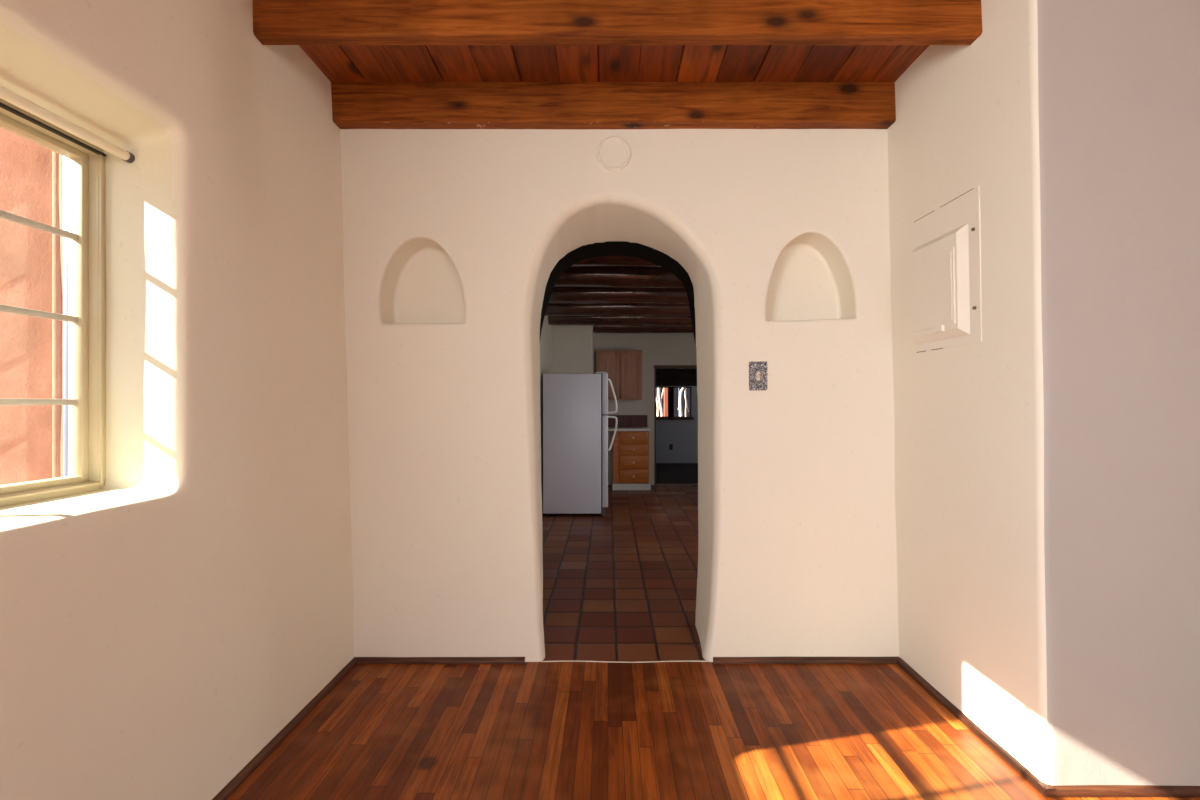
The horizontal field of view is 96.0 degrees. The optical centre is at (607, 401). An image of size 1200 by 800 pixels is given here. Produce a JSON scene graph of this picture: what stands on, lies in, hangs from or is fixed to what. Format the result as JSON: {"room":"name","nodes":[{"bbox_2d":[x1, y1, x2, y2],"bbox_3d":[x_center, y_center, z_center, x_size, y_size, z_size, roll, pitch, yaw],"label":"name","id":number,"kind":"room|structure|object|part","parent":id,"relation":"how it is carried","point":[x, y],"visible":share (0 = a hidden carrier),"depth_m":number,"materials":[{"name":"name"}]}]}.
{"room":"traditional dwelling","nodes":[
{"label":"traditional dwelling","id":0,"kind":"room"},
{"bbox_2d":[0,128,60,484],"bbox_3d":[-3.430,-0.350,2.336,3.540,3.500,1.402,0,0,0],"label":"wall","id":1,"kind":"structure","parent":0,"point":[30,346],"depth_m":1.67,"materials":[{"name":"paint"}]},
{"bbox_2d":[0,0,353,799],"bbox_3d":[-1.509,-0.151,0.100,0.489,3.106,5.706,0,0,0],"label":"wall","id":2,"kind":"structure","parent":0,"point":[161,624],"depth_m":1.65,"materials":[{"name":"beige paint"}]},
{"bbox_2d":[0,98,105,506],"bbox_3d":[-1.563,-0.252,1.226,0.108,1.040,0.822,0,0,0],"label":"window","id":3,"kind":"structure","parent":2,"relation":"in","point":[83,233],"depth_m":1.59,"materials":[{"name":"beige paint"}]},
{"bbox_2d":[0,86,134,162],"bbox_3d":[-1.440,-0.735,1.208,0.030,0.030,0.876,0,0,0],"label":"curtain rod","id":4,"kind":"object","parent":2,"relation":"attached to","point":[7,95],"visible":0.91,"depth_m":1.42,"materials":[{"name":"beige metal"}]},
{"bbox_2d":[212,658,356,799],"bbox_3d":[-1.265,1.286,0.045,0.036,0.027,5.290,0,0,0],"label":"baseboard","id":5,"kind":"structure","parent":2,"relation":"attached to","point":[273,744],"depth_m":2.06,"materials":[{"name":"brown wood"}]},
{"bbox_2d":[540,316,551,512],"bbox_3d":[-0.890,0.000,5.825,0.250,2.800,5.450,0,0,0],"label":"wall","id":6,"kind":"structure","parent":0,"point":[546,333],"depth_m":6.41,"materials":[{"name":"paint"}]},
{"bbox_2d":[552,325,593,373],"bbox_3d":[-0.540,0.050,7.975,0.650,2.700,1.150,0,0,0],"label":"wall","id":7,"kind":"structure","parent":0,"point":[572,345],"depth_m":7.40,"materials":[{"name":"paint"}]},
{"bbox_2d":[299,45,928,81],"bbox_3d":[1.084,-1.607,0.100,5.258,0.107,5.600,0,0,0],"label":"ceiling","id":8,"kind":"structure","parent":0,"point":[338,63],"depth_m":2.48,"materials":[{"name":"brown wood"}]},
{"bbox_2d":[331,81,895,129],"bbox_3d":[0.025,-1.459,2.667,2.770,0.194,0.095,0,0,0],"label":"ceiling beam","id":9,"kind":"structure","parent":8,"relation":"attached to","point":[355,105],"depth_m":2.62,"materials":[{"name":"brown wood"}]},
{"bbox_2d":[253,0,981,44],"bbox_3d":[0.045,-1.471,2.072,2.810,0.170,0.078,0,0,0],"label":"ceiling beam","id":10,"kind":"structure","parent":8,"relation":"attached to","point":[275,22],"depth_m":2.04,"materials":[{"name":"brown wood"}]},
{"bbox_2d":[340,129,898,661],"bbox_3d":[0.075,-0.150,2.930,3.654,3.104,0.466,0,0,0],"label":"wall","id":11,"kind":"structure","parent":0,"point":[453,239],"depth_m":2.70,"materials":[{"name":"beige paint"}]},
{"bbox_2d":[354,657,524,663],"bbox_3d":[-0.843,1.287,2.696,0.855,0.026,0.038,0,0,0],"label":"baseboard","id":12,"kind":"structure","parent":11,"relation":"attached to","point":[360,660],"depth_m":2.68,"materials":[{"name":"brown wood"}]},
{"bbox_2d":[597,136,630,170],"bbox_3d":[0.030,-1.240,2.701,0.176,0.176,0.026,0,0,0],"label":"round cover plate","id":13,"kind":"object","parent":11,"relation":"attached to","point":[613,153],"visible":1,"depth_m":2.69,"materials":[{"name":"beige paint"}]},
{"bbox_2d":[540,241,695,345],"bbox_3d":[0.064,0.374,3.201,1.045,2.739,0.077,0,0,0],"label":"trim","id":14,"kind":"structure","parent":11,"relation":"attached to","point":[609,248],"depth_m":3.20,"materials":[{"name":"black wood"}]},
{"bbox_2d":[541,660,708,662],"bbox_3d":[0.085,1.302,2.703,0.840,0.007,0.024,0,0,0],"label":"trim","id":15,"kind":"structure","parent":11,"relation":"attached to","point":[564,660],"depth_m":2.70,"materials":[{"name":"beige paint"}]},
{"bbox_2d":[749,361,767,390],"bbox_3d":[0.750,-0.130,2.689,0.094,0.148,0.030,0,0,0],"label":"light switch","id":16,"kind":"object","parent":11,"relation":"attached to","point":[758,373],"visible":1,"depth_m":2.69,"materials":[{"name":"stone"}]},
{"bbox_2d":[713,656,899,663],"bbox_3d":[0.990,1.286,2.696,0.930,0.027,0.038,0,0,0],"label":"baseboard","id":17,"kind":"structure","parent":11,"relation":"attached to","point":[786,659],"depth_m":2.68,"materials":[{"name":"brown wood"}]},
{"bbox_2d":[594,333,696,484],"bbox_3d":[1.100,0.000,8.540,6.200,2.800,0.160,0,0,0],"label":"wall","id":18,"kind":"structure","parent":0,"point":[657,348],"depth_m":8.46,"materials":[{"name":"paint"}]},
{"bbox_2d":[596,350,641,399],"bbox_3d":[0.165,-0.410,8.286,0.700,0.750,0.344,0,0,0],"label":"upper cabinet","id":19,"kind":"object","parent":18,"relation":"attached to","point":[623,368],"visible":0.91,"depth_m":8.16,"materials":[{"name":"brown wood"}]},
{"bbox_3d":[-0.005,-0.410,8.161,0.233,0.620,0.010,0,0,0],"label":"panel","id":20,"kind":"part","parent":19,"relation":"part of","materials":[{"name":"brown wood"}]},
{"bbox_3d":[-0.005,-0.410,8.159,0.335,0.726,0.018,0,0,0],"label":"door","id":21,"kind":"part","parent":19,"relation":"part of","materials":[{"name":"brown wood"}]},
{"bbox_3d":[0.345,-0.410,8.159,0.316,0.726,0.018,0,0,0],"label":"door","id":22,"kind":"part","parent":19,"relation":"part of","materials":[{"name":"brown wood"}]},
{"bbox_3d":[0.345,-0.410,8.161,0.214,0.620,0.010,0,0,0],"label":"panel","id":23,"kind":"part","parent":19,"relation":"part of","materials":[{"name":"brown wood"}]},
{"bbox_2d":[608,415,647,426],"bbox_3d":[0.309,0.299,8.450,0.618,0.188,0.017,0,0,0],"label":"backsplash","id":24,"kind":"structure","parent":18,"relation":"attached to","point":[623,420],"depth_m":8.44,"materials":[{"name":"red tile"}]},
{"bbox_2d":[654,365,696,484],"bbox_3d":[1.173,0.362,8.534,0.915,1.875,0.183,0,0,0],"label":"trim","id":25,"kind":"structure","parent":18,"relation":"attached to","point":[655,366],"depth_m":8.45,"materials":[{"name":"brown wood"}]},
{"bbox_2d":[656,368,697,462],"bbox_3d":[1.200,0.053,11.598,5.600,2.694,0.204,0,0,0],"label":"wall","id":26,"kind":"structure","parent":0,"point":[683,434],"depth_m":11.50,"materials":[{"name":"paint"}]},
{"bbox_2d":[656,387,693,419],"bbox_3d":[1.380,0.025,11.530,0.900,0.700,0.160,0,0,0],"label":"window","id":27,"kind":"structure","parent":26,"relation":"in","point":[670,416],"depth_m":11.52,"materials":[{"name":"brown wood"}]},
{"bbox_3d":[1.380,0.350,11.485,0.900,0.049,0.070,0,0,0],"label":"sill","id":28,"kind":"part","parent":27,"relation":"part of","materials":[{"name":"brown wood"}]},
{"bbox_2d":[227,463,1199,799],"bbox_3d":[1.100,1.340,4.500,6.200,0.080,14.400,0,0,0],"label":"floor","id":29,"kind":"structure","parent":0,"point":[529,730],"depth_m":2.21,"materials":[{"name":"brown wood"}]},
{"bbox_2d":[543,372,617,515],"bbox_3d":[-0.313,0.479,6.450,0.845,1.642,0.700,0,0,0],"label":"refrigerator","id":30,"kind":"object","parent":29,"relation":"on","point":[575,406],"visible":1,"depth_m":6.10,"materials":[{"name":"white metal"}]},
{"bbox_3d":[-0.033,0.673,6.450,0.066,1.043,0.700,0,0,0],"label":"door","id":31,"kind":"part","parent":30,"relation":"part of","materials":[{"name":"white metal"}]},
{"bbox_3d":[-0.033,-0.094,6.450,0.066,0.468,0.700,0,0,0],"label":"freezer door","id":32,"kind":"part","parent":30,"relation":"part of","materials":[{"name":"white metal"}]},
{"bbox_3d":[0.052,0.357,6.170,0.116,0.399,0.021,0,0,0],"label":"handle","id":33,"kind":"part","parent":30,"relation":"part of","materials":[{"name":"white plastic"}]},
{"bbox_3d":[0.052,-0.066,6.170,0.116,0.401,0.021,0,0,0],"label":"handle","id":34,"kind":"part","parent":30,"relation":"part of","materials":[{"name":"white plastic"}]},
{"bbox_2d":[612,431,650,489],"bbox_3d":[0.347,0.866,8.192,0.565,0.868,0.532,0,0,0],"label":"base cabinet","id":35,"kind":"object","parent":29,"relation":"on","point":[630,448],"visible":1,"depth_m":7.96,"materials":[{"name":"orange wood"}]},
{"bbox_2d":[608,427,649,430],"bbox_3d":[0.312,0.412,8.198,0.625,0.036,0.517,0,0,0],"label":"countertop","id":36,"kind":"structure","parent":35,"relation":"on","point":[609,428],"depth_m":7.94,"materials":[{"name":"white laminate"}]},
{"bbox_3d":[0.375,0.531,7.967,0.420,0.173,0.020,0,0,0],"label":"drawer","id":37,"kind":"part","parent":35,"relation":"part of","materials":[{"name":"orange wood"}]},
{"bbox_3d":[0.375,0.707,7.967,0.420,0.153,0.020,0,0,0],"label":"drawer","id":38,"kind":"part","parent":35,"relation":"part of","materials":[{"name":"orange wood"}]},
{"bbox_3d":[0.375,0.891,7.967,0.420,0.193,0.020,0,0,0],"label":"drawer","id":39,"kind":"part","parent":35,"relation":"part of","materials":[{"name":"orange wood"}]},
{"bbox_3d":[0.375,1.097,7.967,0.420,0.195,0.020,0,0,0],"label":"drawer","id":40,"kind":"part","parent":35,"relation":"part of","materials":[{"name":"orange wood"}]},
{"bbox_2d":[887,0,1199,785],"bbox_3d":[2.500,-0.150,2.371,2.240,3.100,1.159,0,0,0],"label":"wall","id":41,"kind":"structure","parent":0,"point":[1047,466],"depth_m":1.80,"materials":[{"name":"beige paint"}]},
{"bbox_2d":[911,186,981,352],"bbox_3d":[1.410,-0.529,2.285,0.063,0.603,0.434,0,0,0],"label":"breaker panel","id":42,"kind":"object","parent":41,"relation":"attached to","point":[946,308],"visible":1,"depth_m":2.22,"materials":[{"name":"beige paint"}]},
{"bbox_3d":[1.390,-0.470,2.313,0.018,0.310,0.297,0,0,-1],"label":"door","id":43,"kind":"part","parent":42,"relation":"part of","materials":[{"name":"beige paint"}]},
{"bbox_2d":[897,658,1054,795],"bbox_3d":[1.453,1.286,2.235,0.040,0.027,0.910,0,0,0],"label":"baseboard","id":44,"kind":"structure","parent":41,"relation":"attached to","point":[999,750],"depth_m":2.11,"materials":[{"name":"brown wood"}]},
{"bbox_2d":[1038,782,1199,797],"bbox_3d":[2.420,1.286,1.792,1.960,0.028,0.036,0,0,0],"label":"baseboard","id":45,"kind":"structure","parent":41,"relation":"attached to","point":[1072,791],"depth_m":1.78,"materials":[{"name":"brown wood"}]},
{"bbox_3d":[0.818,-1.250,5.850,3.565,0.100,5.500,0,0,0],"label":"ceiling","id":46,"kind":"structure","parent":0,"visible":0},
{"bbox_2d":[572,256,660,266],"bbox_3d":[0.800,-1.099,3.929,3.403,0.221,0.224,0,0,0],"label":"log beam","id":47,"kind":"structure","parent":46,"relation":"attached to","point":[605,260],"depth_m":3.88,"materials":[{"name":"brown wood"}]},
{"bbox_2d":[545,303,690,315],"bbox_3d":[0.799,-1.097,6.198,3.405,0.219,0.220,0,0,0],"label":"log beam","id":48,"kind":"structure","parent":46,"relation":"attached to","point":[553,309],"depth_m":6.11,"materials":[{"name":"brown wood"}]},
{"bbox_2d":[554,266,683,287],"bbox_3d":[0.800,-1.097,4.661,3.402,0.218,0.220,0,0,0],"label":"log beam","id":49,"kind":"structure","parent":46,"relation":"attached to","point":[575,276],"depth_m":4.57,"materials":[{"name":"brown wood"}]},
{"bbox_2d":[549,286,688,303],"bbox_3d":[0.800,-1.097,5.420,3.402,0.216,0.216,0,0,0],"label":"log beam","id":50,"kind":"structure","parent":46,"relation":"attached to","point":[576,295],"depth_m":5.33,"materials":[{"name":"brown wood"}]},
{"bbox_2d":[548,316,691,325],"bbox_3d":[0.801,-1.096,6.981,3.404,0.220,0.220,0,0,0],"label":"log beam","id":51,"kind":"structure","parent":46,"relation":"attached to","point":[552,320],"depth_m":6.89,"materials":[{"name":"brown wood"}]},
{"bbox_2d":[593,325,692,332],"bbox_3d":[0.800,-1.097,7.760,3.403,0.219,0.220,0,0,0],"label":"log beam","id":52,"kind":"structure","parent":46,"relation":"attached to","point":[596,328],"depth_m":7.67,"materials":[{"name":"brown wood"}]},
{"label":"outside","id":53,"kind":"structure","parent":0,"visible":0},
{"bbox_3d":[0.000,1.510,10.000,60.000,0.180,60.000,0,0,0],"label":"ground","id":54,"kind":"structure","parent":53,"visible":0},
{"bbox_2d":[656,388,658,415],"bbox_3d":[1.177,0.075,13.000,0.118,2.751,0.064,0,0,0],"label":"tree","id":55,"kind":"object","parent":54,"relation":"on","point":[657,401],"visible":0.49,"depth_m":12.98,"materials":[{"name":"white plant"}]},
{"bbox_2d":[658,388,663,415],"bbox_3d":[1.294,0.075,13.053,0.177,2.756,0.173,0,0,0],"label":"tree","id":56,"kind":"object","parent":54,"relation":"on","point":[659,398],"visible":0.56,"depth_m":13.08,"materials":[{"name":"white plant"}]},
{"bbox_2d":[664,388,667,415],"bbox_3d":[1.332,0.025,12.405,0.090,2.850,0.090,0,0,0],"label":"porch post","id":57,"kind":"object","parent":54,"relation":"on","point":[665,389],"visible":0.1,"depth_m":12.36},
{"bbox_2d":[656,388,689,415],"bbox_3d":[1.992,-0.225,15.220,7.985,3.350,0.040,0,0,0],"label":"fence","id":58,"kind":"object","parent":54,"relation":"on","point":[661,389],"visible":0.02,"depth_m":15.20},
{"bbox_2d":[678,388,683,415],"bbox_3d":[1.856,0.073,13.100,0.342,2.756,0.073,0,0,0],"label":"tree","id":59,"kind":"object","parent":54,"relation":"on","point":[682,389],"visible":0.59,"depth_m":13.08,"materials":[{"name":"white plant"}]},
{"bbox_2d":[684,388,688,415],"bbox_3d":[1.940,0.075,13.200,0.154,2.753,0.045,0,0,0],"label":"tree","id":60,"kind":"object","parent":54,"relation":"on","point":[686,407],"visible":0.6,"depth_m":13.19,"materials":[{"name":"white plant"}]}
]}

